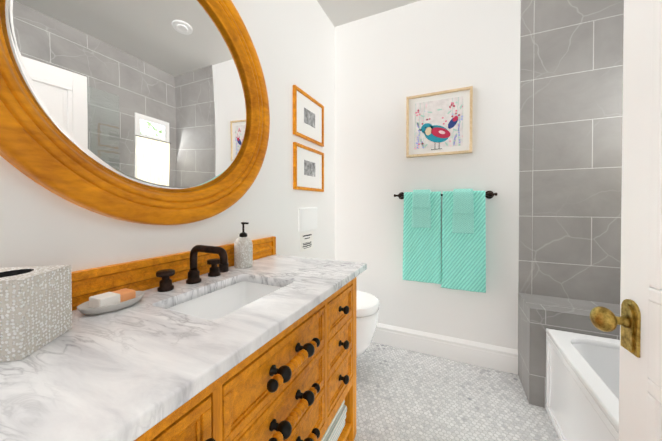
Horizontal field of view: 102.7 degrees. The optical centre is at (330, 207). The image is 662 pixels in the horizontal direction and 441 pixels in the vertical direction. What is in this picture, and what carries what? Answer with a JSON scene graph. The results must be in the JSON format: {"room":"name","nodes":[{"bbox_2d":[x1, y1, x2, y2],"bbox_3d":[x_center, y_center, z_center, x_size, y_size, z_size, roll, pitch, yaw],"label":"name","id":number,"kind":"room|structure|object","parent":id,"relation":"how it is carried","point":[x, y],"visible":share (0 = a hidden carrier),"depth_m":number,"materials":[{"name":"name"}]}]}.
{"room":"bathroom","nodes":[
{"label":"bathroom","id":0,"kind":"room"},
{"bbox_2d":[0,0,334,271],"bbox_3d":[-0.495,-0.207,1.465,0.120,2.890,2.488,0,1,25],"label":"wall","id":1,"kind":"structure","parent":0,"point":[293,41],"depth_m":1.52,"materials":[{"name":"white paint"}]},
{"bbox_2d":[0,0,269,224],"bbox_3d":[-0.602,-0.487,1.016,0.061,1.110,1.110,0,1,25],"label":"round mirror","id":2,"kind":"object","parent":1,"relation":"attached to","point":[153,112],"visible":1,"depth_m":0.90,"materials":[{"name":"brown wood"}]},
{"bbox_2d":[71,236,275,311],"bbox_3d":[-0.620,0.239,1.026,0.024,0.107,1.247,0,1,25],"label":"backsplash","id":3,"kind":"structure","parent":1,"relation":"attached to","point":[139,275],"depth_m":0.93,"materials":[{"name":"brown wood"}]},
{"bbox_2d":[300,231,312,251],"bbox_3d":[-0.180,0.255,1.997,0.004,0.135,0.190,0,1,25],"label":"sign","id":4,"kind":"object","parent":1,"relation":"attached to","point":[306,240],"visible":1,"depth_m":1.99,"materials":[{"name":"white paper"}]},
{"bbox_2d":[299,208,316,231],"bbox_3d":[-0.175,0.089,1.992,0.014,0.163,0.255,0,1,25],"label":"switch plate","id":5,"kind":"object","parent":1,"relation":"attached to","point":[307,218],"visible":0.98,"depth_m":1.98,"materials":[{"name":"white plastic"}]},
{"bbox_2d":[293,142,323,191],"bbox_3d":[-0.159,-0.288,2.015,0.021,0.324,0.440,0,1,25],"label":"picture frame","id":6,"kind":"object","parent":1,"relation":"attached to","point":[308,168],"visible":0.98,"depth_m":1.98,"materials":[{"name":"white paper"}]},
{"bbox_2d":[293,85,323,146],"bbox_3d":[-0.160,-0.670,2.009,0.021,0.335,0.443,0,1,25],"label":"picture frame","id":7,"kind":"object","parent":1,"relation":"attached to","point":[308,117],"visible":0.96,"depth_m":1.98,"materials":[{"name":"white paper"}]},
{"bbox_2d":[356,291,379,356],"bbox_3d":[0.076,0.831,1.912,0.545,0.365,0.374,0,1,25],"label":"toilet","id":8,"kind":"object","parent":1,"relation":"attached to","point":[367,307],"visible":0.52,"depth_m":1.74,"materials":[{"name":"white ceramic"}]},
{"bbox_2d":[317,0,419,26],"bbox_3d":[0.580,-1.676,0.937,2.460,0.060,2.468,0,1,25],"label":"ceiling","id":9,"kind":"structure","parent":0,"point":[339,12],"depth_m":2.20,"materials":[{"name":"white paint"}]},
{"bbox_2d":[335,0,520,349],"bbox_3d":[1.139,-0.213,2.010,2.380,2.890,0.120,0,1,25],"label":"wall","id":10,"kind":"structure","parent":0,"point":[388,62],"depth_m":2.12,"materials":[{"name":"white paint"}]},
{"bbox_2d":[406,86,472,157],"bbox_3d":[0.833,-0.651,2.065,0.476,0.489,0.028,0,1,25],"label":"picture frame","id":11,"kind":"object","parent":10,"relation":"attached to","point":[439,123],"visible":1,"depth_m":2.06,"materials":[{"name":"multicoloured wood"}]},
{"bbox_2d":[372,323,517,374],"bbox_3d":[0.672,1.088,2.163,1.418,0.165,0.022,0,1,25],"label":"baseboard","id":12,"kind":"structure","parent":10,"relation":"attached to","point":[499,358],"depth_m":2.04,"materials":[{"name":"white paint"}]},
{"bbox_2d":[394,191,496,198],"bbox_3d":[0.848,-0.093,2.028,0.722,0.060,0.093,0,1,25],"label":"towel rail","id":13,"kind":"object","parent":10,"relation":"attached to","point":[488,194],"visible":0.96,"depth_m":1.93,"materials":[{"name":"brown metal"}]},
{"bbox_2d":[403,189,485,292],"bbox_3d":[0.840,0.233,2.002,0.572,0.739,0.094,0,1,25],"label":"hanging towels","id":14,"kind":"object","parent":13,"relation":"hanging from","point":[463,239],"visible":1,"depth_m":1.96,"materials":[{"name":"teal fabric"}]},
{"bbox_2d":[518,0,623,303],"bbox_3d":[1.699,-0.527,1.672,0.841,2.255,0.012,0,1,25],"label":"wall tile","id":15,"kind":"structure","parent":10,"relation":"attached to","point":[570,131],"depth_m":1.73,"materials":[{"name":"grey tile"}]},
{"bbox_2d":[354,342,559,440],"bbox_3d":[0.558,1.214,0.923,2.260,0.060,2.368,0,1,25],"label":"floor","id":16,"kind":"structure","parent":0,"point":[404,395],"depth_m":1.60,"materials":[{"name":"tile"}]},
{"bbox_2d":[124,268,366,440],"bbox_3d":[-0.340,0.755,0.911,0.576,0.856,1.215,0,1,25],"label":"bathroom vanity","id":17,"kind":"object","parent":16,"relation":"on","point":[263,348],"depth_m":0.83,"materials":[{"name":"brown wood"}]},
{"bbox_2d":[0,255,366,440],"bbox_3d":[-0.355,0.338,0.916,0.598,0.087,1.280,0,1,25],"label":"countertop","id":18,"kind":"structure","parent":17,"relation":"on","point":[110,375],"depth_m":0.53,"materials":[{"name":"white stone"}]},
{"bbox_2d":[0,265,71,361],"bbox_3d":[-0.684,0.219,0.566,0.135,0.156,0.135,0,1,-13],"label":"tissue box","id":19,"kind":"object","parent":18,"relation":"on","point":[35,308],"visible":1,"depth_m":0.55,"materials":[{"name":"stone"}]},
{"bbox_2d":[77,288,144,314],"bbox_3d":[-0.642,0.274,0.781,0.106,0.042,0.160,0,1,25],"label":"soap dish","id":20,"kind":"object","parent":18,"relation":"on","point":[106,302],"visible":0.98,"depth_m":0.75,"materials":[{"name":"white ceramic"}]},
{"bbox_2d":[156,245,228,291],"bbox_3d":[-0.472,0.218,1.002,0.214,0.148,0.268,0,1,25],"label":"faucet","id":21,"kind":"object","parent":18,"relation":"on","point":[166,285],"visible":1,"depth_m":0.98,"materials":[{"name":"brown metal"}]},
{"bbox_2d":[234,222,252,268],"bbox_3d":[-0.426,0.181,1.290,0.086,0.217,0.086,0,1,25],"label":"soap dispenser","id":22,"kind":"object","parent":18,"relation":"on","point":[243,251],"visible":1,"depth_m":1.26,"materials":[{"name":"ceramic"}]},
{"bbox_2d":[321,400,346,440],"bbox_3d":[-0.156,1.002,1.252,0.397,0.145,0.295,0,1,25],"label":"towel","id":23,"kind":"object","parent":17,"relation":"in","point":[335,429],"visible":0.19,"depth_m":1.15,"materials":[{"name":"white fabric"}]},
{"bbox_2d":[518,293,619,407],"bbox_3d":[1.634,0.890,1.548,0.841,0.575,0.318,0,1,25],"label":"tile ledge","id":24,"kind":"object","parent":16,"relation":"on","point":[538,315],"visible":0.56,"depth_m":1.57,"materials":[{"name":"grey tile"}]},
{"bbox_2d":[546,328,619,440],"bbox_3d":[1.273,0.949,0.701,0.751,0.473,1.519,0,1,25],"label":"bathtub","id":25,"kind":"object","parent":16,"relation":"on","point":[582,387],"visible":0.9,"depth_m":1.30,"materials":[{"name":"white ceramic"}]},
{"bbox_3d":[0.094,-0.220,-0.088,2.260,2.830,0.130,0,1,25],"label":"wall","id":26,"kind":"structure","parent":0,"visible":0},
{"bbox_2d":[590,0,661,440],"bbox_3d":[0.539,0.169,0.253,0.183,2.030,0.817,0,1,25],"label":"door","id":27,"kind":"structure","parent":26,"relation":"in","point":[639,320],"depth_m":0.57,"materials":[{"name":"white paint"}]}
]}

